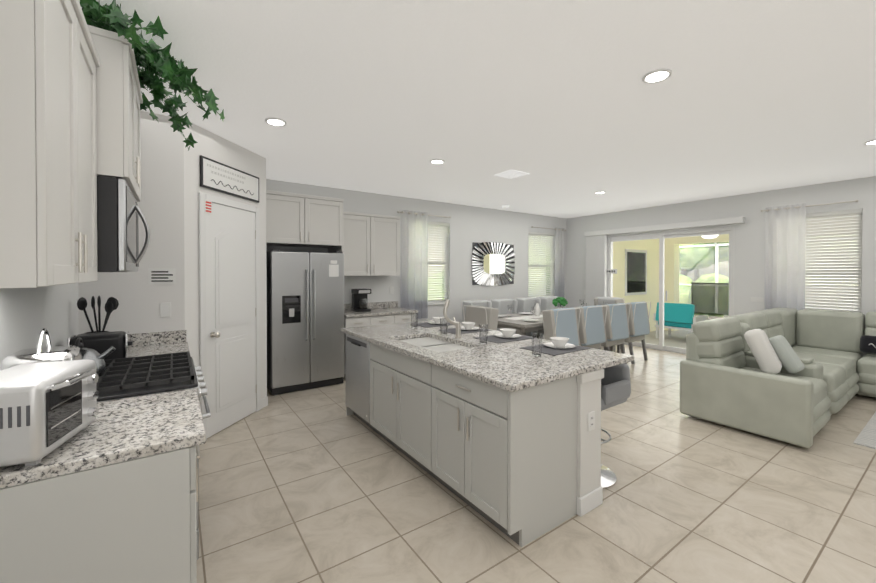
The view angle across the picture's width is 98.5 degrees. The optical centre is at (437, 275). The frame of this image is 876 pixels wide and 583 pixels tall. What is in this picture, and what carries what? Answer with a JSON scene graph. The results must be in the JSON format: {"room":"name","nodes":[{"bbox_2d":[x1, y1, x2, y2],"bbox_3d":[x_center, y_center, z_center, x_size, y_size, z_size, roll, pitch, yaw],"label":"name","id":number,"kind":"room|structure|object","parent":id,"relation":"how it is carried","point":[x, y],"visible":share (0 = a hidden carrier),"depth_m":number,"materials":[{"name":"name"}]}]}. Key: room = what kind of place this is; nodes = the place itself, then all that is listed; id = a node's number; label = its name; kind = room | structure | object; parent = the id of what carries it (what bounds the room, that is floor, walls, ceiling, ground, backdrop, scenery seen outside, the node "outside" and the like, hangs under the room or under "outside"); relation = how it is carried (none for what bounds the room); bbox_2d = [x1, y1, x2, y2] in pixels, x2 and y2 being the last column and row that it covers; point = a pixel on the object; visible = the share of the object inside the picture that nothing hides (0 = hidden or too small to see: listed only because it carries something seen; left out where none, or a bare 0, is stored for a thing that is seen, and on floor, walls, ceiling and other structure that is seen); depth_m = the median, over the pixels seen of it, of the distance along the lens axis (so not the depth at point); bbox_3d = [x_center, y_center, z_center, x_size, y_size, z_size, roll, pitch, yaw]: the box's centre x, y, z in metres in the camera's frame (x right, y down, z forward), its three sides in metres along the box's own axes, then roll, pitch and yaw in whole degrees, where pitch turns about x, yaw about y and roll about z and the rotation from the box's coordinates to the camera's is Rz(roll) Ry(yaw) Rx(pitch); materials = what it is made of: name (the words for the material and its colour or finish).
{"room":"open-plan kitchen","nodes":[
{"label":"open-plan kitchen","id":0,"kind":"room"},
{"bbox_2d":[0,283,78,363],"bbox_3d":[-1.162,0.103,0.548,0.120,2.775,9.170,0,1,-35],"label":"wall","id":1,"kind":"structure","parent":0,"point":[27,315],"depth_m":1.92,"materials":[{"name":"white paint"}]},
{"bbox_2d":[0,0,103,287],"bbox_3d":[-1.404,-0.465,1.259,0.295,0.989,0.820,0,1,-35],"label":"upper cabinet","id":2,"kind":"object","parent":1,"relation":"attached to","point":[71,99],"depth_m":1.03,"materials":[{"name":"white paint"}]},
{"bbox_2d":[92,26,139,179],"bbox_3d":[-1.734,-0.782,1.823,0.405,0.654,0.467,0,1,-35],"label":"upper cabinet","id":3,"kind":"object","parent":1,"relation":"attached to","point":[119,78],"depth_m":1.73,"materials":[{"name":"white paint"}]},
{"bbox_2d":[80,0,224,149],"bbox_3d":[-1.679,-1.070,2.111,0.809,0.483,1.242,0,1,-35],"label":"ivy plant","id":4,"kind":"object","parent":3,"relation":"on","point":[152,58],"visible":0.6,"depth_m":1.99,"materials":[{"name":"green plant"}]},
{"bbox_2d":[100,176,149,271],"bbox_3d":[-1.795,-0.236,1.964,0.460,0.429,0.752,0,1,-35],"label":"microwave","id":5,"kind":"object","parent":1,"relation":"attached to","point":[119,208],"depth_m":1.74,"materials":[{"name":"silver metal"}]},
{"bbox_2d":[140,88,142,175],"bbox_3d":[-1.944,-0.785,2.124,0.405,0.654,0.319,0,1,-35],"label":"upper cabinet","id":6,"kind":"object","parent":1,"relation":"attached to","point":[141,99],"depth_m":2.34,"materials":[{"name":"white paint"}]},
{"bbox_2d":[78,111,266,437],"bbox_3d":[-2.577,0.075,3.922,1.430,2.775,1.780,0,1,-35],"label":"wall","id":7,"kind":"structure","parent":0,"point":[171,189],"depth_m":3.10,"materials":[{"name":"white paint"}]},
{"bbox_2d":[148,200,211,316],"bbox_3d":[-2.178,-0.167,3.212,0.451,1.008,0.186,0,1,-35],"label":"labels","id":8,"kind":"object","parent":7,"relation":"attached to","point":[161,275],"visible":1,"depth_m":3.07,"materials":[{"name":"white paper"}]},
{"bbox_2d":[199,192,259,439],"bbox_3d":[-2.010,0.367,3.698,0.582,2.195,0.582,0,1,-35],"label":"pantry door","id":9,"kind":"structure","parent":7,"relation":"in","point":[229,284],"depth_m":3.63,"materials":[{"name":"white wood"}]},
{"bbox_2d":[200,155,258,202],"bbox_3d":[-2.007,-0.920,3.692,0.026,0.270,0.790,0,0,10],"label":"sign frame","id":10,"kind":"object","parent":7,"relation":"attached to","point":[221,177],"visible":1,"depth_m":3.61,"materials":[{"name":"black plastic"}]},
{"bbox_2d":[260,335,544,408],"bbox_3d":[2.241,1.421,2.952,8.196,0.100,8.908,0,1,-35],"label":"baseboard","id":11,"kind":"structure","parent":7,"relation":"attached to","point":[263,402],"depth_m":4.19,"materials":[{"name":"white"}]},
{"bbox_2d":[266,179,566,321],"bbox_3d":[-0.299,0.053,6.675,8.320,2.775,0.120,0,1,-35],"label":"wall","id":12,"kind":"structure","parent":0,"point":[468,226],"depth_m":7.06,"materials":[{"name":"white paint"}]},
{"bbox_2d":[266,190,345,249],"bbox_3d":[-1.892,-0.730,5.118,1.048,0.644,0.585,0,1,-35],"label":"upper cabinet","id":13,"kind":"object","parent":12,"relation":"attached to","point":[296,220],"depth_m":4.90,"materials":[{"name":"white paint"}]},
{"bbox_2d":[330,212,399,275],"bbox_3d":[-1.112,-0.463,5.813,1.016,0.929,0.346,0,1,-35],"label":"upper cabinet","id":14,"kind":"object","parent":12,"relation":"attached to","point":[367,244],"depth_m":5.68,"materials":[{"name":"white paint"}]},
{"bbox_2d":[397,209,450,318],"bbox_3d":[-0.230,-0.182,6.587,1.108,1.845,0.096,0,1,-35],"label":"curtain","id":15,"kind":"object","parent":12,"relation":"attached to","point":[413,260],"visible":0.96,"depth_m":6.44,"materials":[{"name":"white fabric"}]},
{"bbox_2d":[428,242,450,304],"bbox_3d":[-0.182,-0.218,6.733,0.950,1.485,0.145,0,1,-35],"label":"window","id":16,"kind":"structure","parent":12,"relation":"in","point":[444,291],"depth_m":6.92,"materials":[{"name":"white"}]},
{"bbox_2d":[428,222,449,303],"bbox_3d":[-0.172,-0.231,6.719,0.908,1.454,0.046,0,1,-35],"label":"window blind","id":17,"kind":"object","parent":16,"relation":"attached to","point":[436,228],"visible":0.58,"depth_m":6.84,"materials":[{"name":"white plastic"}]},
{"bbox_2d":[472,242,514,285],"bbox_3d":[1.135,-0.232,7.571,1.160,0.860,0.047,0,1,-35],"label":"sunburst mirror","id":18,"kind":"object","parent":12,"relation":"attached to","point":[493,264],"visible":0.92,"depth_m":7.53,"materials":[{"name":"grey mirror"}]},
{"bbox_2d":[528,232,554,296],"bbox_3d":[2.322,-0.216,8.465,0.918,1.474,0.046,0,1,-35],"label":"window blind","id":19,"kind":"object","parent":12,"relation":"attached to","point":[538,262],"visible":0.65,"depth_m":8.46,"materials":[{"name":"white plastic"}]},
{"bbox_2d":[531,226,565,306],"bbox_3d":[2.491,-0.187,8.491,1.178,1.825,0.096,0,1,-35],"label":"curtain","id":20,"kind":"object","parent":12,"relation":"attached to","point":[559,262],"visible":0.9,"depth_m":8.68,"materials":[{"name":"white fabric"}]},
{"bbox_2d":[79,0,875,217],"bbox_3d":[2.246,-1.354,2.922,8.440,0.100,9.170,0,1,-35],"label":"ceiling","id":21,"kind":"structure","parent":0,"point":[565,107],"depth_m":2.70,"materials":[{"name":"white paint"}]},
{"bbox_2d":[265,117,286,126],"bbox_3d":[-1.372,-1.299,3.191,0.169,0.013,0.169,0,0,16],"label":"recessed light","id":22,"kind":"object","parent":21,"relation":"in","point":[273,121],"depth_m":3.17,"materials":[{"name":"white"}]},
{"bbox_2d":[430,159,444,163],"bbox_3d":[-0.007,-1.308,4.329,0.169,0.013,0.169,0,1,-44],"label":"recessed light","id":23,"kind":"object","parent":21,"relation":"in","point":[434,161],"depth_m":4.30,"materials":[{"name":"white"}]},
{"bbox_2d":[494,170,528,178],"bbox_3d":[0.956,-1.312,4.906,0.320,0.015,0.320,0,1,-35],"label":"ceiling vent","id":24,"kind":"object","parent":21,"relation":"in","point":[511,174],"visible":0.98,"depth_m":4.87,"materials":[{"name":"white metal"}]},
{"bbox_2d":[594,191,605,193],"bbox_3d":[2.579,-1.322,6.005,0.169,0.013,0.169,0,1,31],"label":"recessed light","id":25,"kind":"object","parent":21,"relation":"in","point":[598,192],"depth_m":5.97,"materials":[{"name":"white"}]},
{"bbox_2d":[642,68,671,83],"bbox_3d":[1.419,-1.293,2.447,0.169,0.013,0.169,0,1,34],"label":"recessed light","id":26,"kind":"object","parent":21,"relation":"in","point":[657,75],"depth_m":2.43,"materials":[{"name":"white"}]},
{"bbox_2d":[863,139,875,144],"bbox_3d":[4.263,-1.303,3.668,0.169,0.013,0.169,0,1,-41],"label":"recessed light","id":27,"kind":"object","parent":21,"relation":"in","point":[870,142],"depth_m":3.68,"materials":[{"name":"white"}]},
{"bbox_2d":[197,330,875,582],"bbox_3d":[4.780,1.497,5.865,15.940,0.100,11.050,0,1,-35],"label":"floor","id":28,"kind":"structure","parent":0,"point":[316,485],"depth_m":2.39,"materials":[{"name":"tile"}]},
{"bbox_2d":[0,330,205,582],"bbox_3d":[-1.741,0.859,2.075,0.666,1.238,2.206,0,1,-35],"label":"countertop","id":29,"kind":"structure","parent":28,"relation":"on","point":[109,494],"depth_m":1.24,"materials":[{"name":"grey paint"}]},
{"bbox_2d":[0,328,81,370],"bbox_3d":[-1.578,0.389,1.511,0.200,0.357,0.200,0,1,-35],"label":"tray","id":30,"kind":"object","parent":29,"relation":"on","point":[48,353],"visible":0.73,"depth_m":1.46,"materials":[{"name":"white"}]},
{"bbox_2d":[0,359,98,466],"bbox_3d":[-1.321,0.442,1.249,0.282,0.255,0.352,0,1,-20],"label":"toaster oven","id":31,"kind":"object","parent":29,"relation":"on","point":[46,408],"visible":1,"depth_m":1.16,"materials":[{"name":"white metal"}]},
{"bbox_2d":[77,296,118,333],"bbox_3d":[-2.374,0.347,2.641,0.206,0.423,0.185,0,1,-35],"label":"cooking utensils","id":32,"kind":"object","parent":29,"relation":"on","point":[111,304],"visible":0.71,"depth_m":2.62,"materials":[{"name":"black plastic"}]},
{"bbox_2d":[67,331,132,362],"bbox_3d":[-2.150,0.465,2.417,0.300,0.190,0.180,0,1,-35],"label":"toaster","id":33,"kind":"object","parent":29,"relation":"on","point":[103,342],"visible":0.6,"depth_m":2.37,"materials":[{"name":"black plastic"}]},
{"bbox_2d":[96,351,210,559],"bbox_3d":[-1.682,0.983,2.053,0.722,0.950,0.752,0,1,-35],"label":"range","id":34,"kind":"object","parent":28,"relation":"on","point":[124,378],"visible":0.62,"depth_m":1.95,"materials":[{"name":"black metal"}]},
{"bbox_2d":[75,337,115,374],"bbox_3d":[-1.812,0.411,1.933,0.249,0.193,0.210,0,1,-35],"label":"kettle","id":35,"kind":"object","parent":34,"relation":"on","point":[93,355],"visible":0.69,"depth_m":1.93,"materials":[{"name":"silver metal"}]},
{"bbox_2d":[266,249,343,395],"bbox_3d":[-1.807,0.566,5.050,0.910,1.775,0.761,0,1,-35],"label":"fridge","id":36,"kind":"object","parent":28,"relation":"on","point":[305,319],"visible":1,"depth_m":4.75,"materials":[{"name":"grey metal"}]},
{"bbox_2d":[343,287,417,379],"bbox_3d":[-0.967,0.819,5.739,1.155,1.258,0.651,0,1,-35],"label":"countertop","id":37,"kind":"structure","parent":28,"relation":"on","point":[378,314],"depth_m":5.54,"materials":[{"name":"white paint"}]},
{"bbox_2d":[351,288,370,311],"bbox_3d":[-1.148,0.366,5.659,0.230,0.335,0.235,0,1,-35],"label":"coffee maker","id":38,"kind":"object","parent":37,"relation":"on","point":[359,300],"visible":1,"depth_m":5.60,"materials":[{"name":"black plastic"}]},
{"bbox_2d":[383,304,388,308],"bbox_3d":[-0.818,0.491,5.973,0.100,0.080,0.097,0,1,-35],"label":"glass jar","id":39,"kind":"object","parent":37,"relation":"on","point":[385,306],"visible":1,"depth_m":5.93,"materials":[{"name":"white"}]},
{"bbox_2d":[345,335,606,546],"bbox_3d":[0.041,1.031,3.180,0.833,0.876,2.410,0,1,-35],"label":"kitchen island","id":40,"kind":"object","parent":28,"relation":"on","point":[505,438],"depth_m":2.31,"materials":[{"name":"grey paint"}]},
{"bbox_2d":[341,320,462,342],"bbox_3d":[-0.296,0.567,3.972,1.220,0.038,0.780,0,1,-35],"label":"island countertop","id":41,"kind":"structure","parent":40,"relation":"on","point":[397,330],"depth_m":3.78,"materials":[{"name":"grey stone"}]},
{"bbox_2d":[411,313,417,327],"bbox_3d":[-0.248,0.470,3.955,0.074,0.155,0.070,0,1,-35],"label":"tumbler","id":42,"kind":"object","parent":41,"relation":"on","point":[414,317],"visible":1,"depth_m":3.93,"materials":[{"name":"clear glass"}]},
{"bbox_2d":[417,317,451,327],"bbox_3d":[-0.035,0.510,4.227,0.440,0.071,0.320,0,1,-35],"label":"place setting","id":43,"kind":"object","parent":41,"relation":"on","point":[435,322],"visible":0.67,"depth_m":4.19,"materials":[{"name":"grey ceramic"}]},
{"bbox_2d":[373,331,528,358],"bbox_3d":[0.151,0.573,3.333,1.220,0.038,0.800,0,1,-35],"label":"island countertop","id":44,"kind":"structure","parent":40,"relation":"on","point":[411,349],"depth_m":3.13,"materials":[{"name":"grey stone"}]},
{"bbox_2d":[401,335,468,350],"bbox_3d":[-0.054,0.689,3.190,0.444,0.216,0.804,0,1,-35],"label":"sink","id":45,"kind":"object","parent":44,"relation":"in","point":[421,340],"depth_m":3.29,"materials":[{"name":"silver metal"}]},
{"bbox_2d":[440,318,447,334],"bbox_3d":[0.055,0.474,3.521,0.074,0.155,0.070,0,1,-35],"label":"tumbler","id":46,"kind":"object","parent":44,"relation":"on","point":[443,325],"visible":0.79,"depth_m":3.49,"materials":[{"name":"clear glass"}]},
{"bbox_2d":[443,299,464,338],"bbox_3d":[0.107,0.379,3.346,0.201,0.350,0.136,0,1,-35],"label":"faucet","id":47,"kind":"object","parent":44,"relation":"on","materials":[{"name":"silver metal"}]},
{"bbox_2d":[439,322,489,333],"bbox_3d":[0.269,0.513,3.793,0.440,0.071,0.320,0,1,-35],"label":"place setting","id":48,"kind":"object","parent":44,"relation":"on","point":[467,327],"visible":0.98,"depth_m":3.77,"materials":[{"name":"grey ceramic"}]},
{"bbox_2d":[479,324,487,343],"bbox_3d":[0.371,0.477,3.071,0.074,0.155,0.070,0,1,-35],"label":"tumbler","id":49,"kind":"object","parent":44,"relation":"on","point":[483,331],"visible":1,"depth_m":3.04,"materials":[{"name":"clear glass"}]},
{"bbox_2d":[421,339,633,394],"bbox_3d":[0.627,0.578,2.653,1.220,0.038,0.880,0,1,-35],"label":"island countertop","id":50,"kind":"structure","parent":40,"relation":"on","point":[505,366],"depth_m":2.44,"materials":[{"name":"grey stone"}]},
{"bbox_2d":[474,328,531,342],"bbox_3d":[0.584,0.517,3.342,0.440,0.071,0.320,0,1,-35],"label":"place setting","id":51,"kind":"object","parent":50,"relation":"on","point":[506,335],"visible":1,"depth_m":3.32,"materials":[{"name":"grey"}]},
{"bbox_2d":[531,333,541,356],"bbox_3d":[0.686,0.481,2.620,0.074,0.155,0.070,0,1,-35],"label":"tumbler","id":52,"kind":"object","parent":50,"relation":"on","point":[536,343],"visible":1,"depth_m":2.59,"materials":[{"name":"clear glass"}]},
{"bbox_2d":[521,337,589,354],"bbox_3d":[0.899,0.521,2.891,0.440,0.071,0.320,0,1,-35],"label":"place setting","id":53,"kind":"object","parent":50,"relation":"on","point":[558,345],"visible":1,"depth_m":2.87,"materials":[{"name":"grey ceramic"}]},
{"bbox_2d":[461,299,498,330],"bbox_3d":[0.782,0.940,6.533,0.560,1.004,0.615,0,1,-35],"label":"dining chair","id":54,"kind":"object","parent":28,"relation":"on","point":[483,303],"visible":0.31,"depth_m":6.62,"materials":[{"name":"grey fabric"}]},
{"bbox_2d":[463,305,498,330],"bbox_3d":[0.770,0.947,5.648,0.615,1.004,0.560,0,1,-35],"label":"chair","id":55,"kind":"object","parent":28,"relation":"on","point":[478,315],"visible":0.33,"depth_m":5.41,"materials":[{"name":"grey fabric"}]},
{"bbox_2d":[489,298,531,336],"bbox_3d":[1.323,0.937,6.911,0.560,1.004,0.615,0,1,-35],"label":"dining chair","id":56,"kind":"object","parent":28,"relation":"on","point":[501,304],"visible":0.27,"depth_m":7.01,"materials":[{"name":"white fabric"}]},
{"bbox_2d":[514,297,543,334],"bbox_3d":[1.864,0.934,7.290,0.560,1.004,0.615,0,1,-35],"label":"dining chair","id":57,"kind":"object","parent":28,"relation":"on","point":[524,304],"visible":0.27,"depth_m":7.35,"materials":[{"name":"grey fabric"}]},
{"bbox_2d":[537,296,558,335],"bbox_3d":[2.405,0.931,7.668,0.560,1.004,0.615,0,1,-35],"label":"dining chair","id":58,"kind":"object","parent":28,"relation":"on","point":[546,302],"visible":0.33,"depth_m":7.71,"materials":[{"name":"grey fabric"}]},
{"bbox_2d":[497,311,614,351],"bbox_3d":[2.005,1.059,6.513,2.700,0.765,1.100,0,1,-35],"label":"dining table","id":59,"kind":"object","parent":28,"relation":"on","point":[521,327],"visible":0.1,"depth_m":5.62,"materials":[{"name":"grey wood"}]},
{"bbox_2d":[498,304,511,316],"bbox_3d":[1.028,0.578,6.251,0.345,0.200,0.264,0,1,-32],"label":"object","id":60,"kind":"object","parent":59,"relation":"on","point":[509,305],"depth_m":6.22,"materials":[{"name":"white ceramic"}]},
{"bbox_2d":[503,315,542,319],"bbox_3d":[2.005,0.674,6.510,2.200,0.003,0.260,0,1,-35],"label":"table runner","id":61,"kind":"object","parent":59,"relation":"on","point":[522,317],"visible":0.36,"depth_m":6.09,"materials":[{"name":"white fabric"}]},
{"bbox_2d":[534,297,567,315],"bbox_3d":[1.933,0.519,6.462,0.738,0.307,0.287,0,1,-35],"label":"centerpiece","id":62,"kind":"object","parent":61,"relation":"on","point":[561,301],"visible":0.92,"depth_m":6.50,"materials":[{"name":"green plant"}]},
{"bbox_2d":[519,307,539,321],"bbox_3d":[1.427,0.582,5.680,0.345,0.200,0.264,0,1,-38],"label":"place setting","id":63,"kind":"object","parent":59,"relation":"on","point":[533,309],"depth_m":5.81,"materials":[{"name":"white ceramic"}]},
{"bbox_2d":[542,308,580,345],"bbox_3d":[1.605,0.950,5.357,0.560,1.004,0.615,0,1,-35],"label":"dining chair","id":64,"kind":"object","parent":28,"relation":"on","point":[562,322],"visible":0.33,"depth_m":5.12,"materials":[{"name":"blue fabric"}]},
{"bbox_2d":[574,305,606,349],"bbox_3d":[2.146,0.947,5.736,0.560,1.004,0.615,0,1,-35],"label":"dining chair","id":65,"kind":"object","parent":28,"relation":"on","point":[592,329],"visible":0.67,"depth_m":5.48,"materials":[{"name":"blue fabric"}]},
{"bbox_2d":[594,297,624,348],"bbox_3d":[3.240,0.933,7.377,0.615,1.004,0.560,0,1,-35],"label":"chair","id":66,"kind":"object","parent":28,"relation":"on","point":[610,300],"visible":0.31,"depth_m":7.46,"materials":[{"name":"grey fabric"}]},
{"bbox_2d":[601,363,630,488],"bbox_3d":[1.123,1.057,2.808,0.447,0.830,0.450,0,1,-35],"label":"bar stool","id":67,"kind":"object","parent":28,"relation":"on","point":[615,386],"visible":0.4,"depth_m":2.69,"materials":[{"name":"silver metal"}]},
{"bbox_2d":[601,303,630,363],"bbox_3d":[2.687,0.944,6.114,0.560,1.004,0.615,0,1,-35],"label":"dining chair","id":68,"kind":"object","parent":28,"relation":"on","point":[617,325],"visible":0.6,"depth_m":5.86,"materials":[{"name":"blue fabric"}]},
{"bbox_2d":[604,301,650,363],"bbox_3d":[3.227,0.940,6.492,0.560,1.004,0.615,0,1,-35],"label":"dining chair","id":69,"kind":"object","parent":28,"relation":"on","point":[639,327],"visible":0.69,"depth_m":6.25,"materials":[{"name":"blue fabric"}]},
{"bbox_2d":[653,302,707,337],"bbox_3d":[5.414,1.015,8.435,0.730,0.822,0.850,0,1,-35],"label":"patio chair","id":70,"kind":"object","parent":28,"relation":"on","point":[678,316],"visible":0.67,"depth_m":8.19,"materials":[{"name":"teal fabric"}]},
{"bbox_2d":[613,216,858,331],"bbox_3d":[7.881,-0.275,9.687,8.540,3.380,8.140,0,1,-35],"label":"lanai","id":71,"kind":"object","parent":28,"relation":"on","point":[636,266],"visible":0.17,"depth_m":9.52,"materials":[{"name":"beige"}]},
{"bbox_2d":[701,235,718,238],"bbox_3d":[5.823,-0.939,8.143,1.216,0.300,1.163,0,1,-35],"label":"fan light","id":72,"kind":"object","parent":71,"relation":"hanging from","point":[710,236],"visible":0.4,"depth_m":8.02,"materials":[{"name":"white"}]},
{"bbox_2d":[691,282,857,319],"bbox_3d":[7.876,0.801,8.447,0.024,1.250,3.924,0,1,-35],"label":"fence","id":73,"kind":"object","parent":28,"relation":"on","point":[711,300],"visible":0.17,"depth_m":9.64,"materials":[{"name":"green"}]},
{"bbox_2d":[680,308,875,447],"bbox_3d":[4.680,0.951,3.579,3.180,0.970,3.055,0,1,-35],"label":"sectional sofa","id":74,"kind":"object","parent":28,"relation":"on","point":[755,373],"visible":1,"depth_m":3.80,"materials":[{"name":"leather"}]},
{"bbox_2d":[853,412,875,448],"bbox_3d":[5.093,1.467,2.697,1.720,0.012,2.660,0,1,-35],"label":"rug","id":75,"kind":"object","parent":28,"relation":"on","point":[866,437],"visible":1,"depth_m":3.41,"materials":[{"name":"white fabric"}]},
{"bbox_2d":[566,176,875,356],"bbox_3d":[5.655,0.064,5.319,0.120,2.775,8.930,0,1,-35],"label":"wall","id":76,"kind":"structure","parent":0,"point":[749,270],"depth_m":6.13,"materials":[{"name":"white paint"}]},
{"bbox_2d":[607,269,616,273],"bbox_3d":[3.694,-0.088,8.001,0.015,0.086,0.201,0,1,-35],"label":"sign","id":77,"kind":"object","parent":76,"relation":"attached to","point":[609,271],"depth_m":8.00,"materials":[{"name":"white paper"}]},
{"bbox_2d":[584,216,744,305],"bbox_3d":[4.134,0.213,7.295,0.102,2.355,2.870,0,1,-35],"label":"vertical blinds","id":78,"kind":"object","parent":76,"relation":"attached to","point":[596,266],"visible":0.71,"depth_m":8.09,"materials":[{"name":"white"}]},
{"bbox_2d":[609,227,734,353],"bbox_3d":[4.338,0.306,7.219,0.080,2.260,2.230,0,1,-35],"label":"door frame","id":79,"kind":"structure","parent":76,"relation":"attached to","point":[662,236],"depth_m":7.22,"materials":[{"name":"white"}]},
{"bbox_2d":[751,297,762,301],"bbox_3d":[5.087,0.380,6.014,0.015,0.070,0.139,0,1,-35],"label":"light switch","id":80,"kind":"object","parent":76,"relation":"attached to","point":[753,299],"depth_m":6.01,"materials":[{"name":"white plastic"}]},
{"bbox_2d":[761,200,857,310],"bbox_3d":[5.379,-0.078,5.520,0.096,1.955,1.035,0,1,-35],"label":"window curtain","id":81,"kind":"object","parent":76,"relation":"attached to","point":[785,232],"visible":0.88,"depth_m":5.69,"materials":[{"name":"white fabric"}]},
{"bbox_2d":[805,209,862,312],"bbox_3d":[5.474,-0.026,5.515,0.046,1.764,0.968,0,1,-35],"label":"window blind","id":82,"kind":"object","parent":76,"relation":"attached to","point":[843,253],"visible":0.48,"depth_m":5.33,"materials":[{"name":"white plastic"}]},
{"bbox_2d":[858,212,862,312],"bbox_3d":[5.489,-0.013,5.525,0.145,1.795,1.010,0,1,-35],"label":"window","id":83,"kind":"structure","parent":76,"relation":"in","point":[861,263],"depth_m":5.15,"materials":[{"name":"white"}]},
{"label":"outside","id":84,"kind":"structure","parent":0,"visible":0},
{"bbox_3d":[10.716,1.447,19.533,80.000,0.015,70.000,0,1,-35],"label":"ground","id":85,"kind":"structure","parent":84,"visible":0},
{"bbox_2d":[428,229,533,270],"bbox_3d":[-2.053,-0.322,14.220,12.000,3.600,6.100,0,1,-35],"label":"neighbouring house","id":86,"kind":"structure","parent":85,"relation":"on","point":[440,251],"depth_m":12.26,"materials":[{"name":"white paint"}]},
{"bbox_2d":[428,235,857,303],"bbox_3d":[10.253,-1.919,9.527,26.618,7.354,24.666,0,1,-35],"label":"trees","id":87,"kind":"object","parent":85,"relation":"on","point":[681,264],"depth_m":14.99,"materials":[{"name":"green plant"}]}
]}

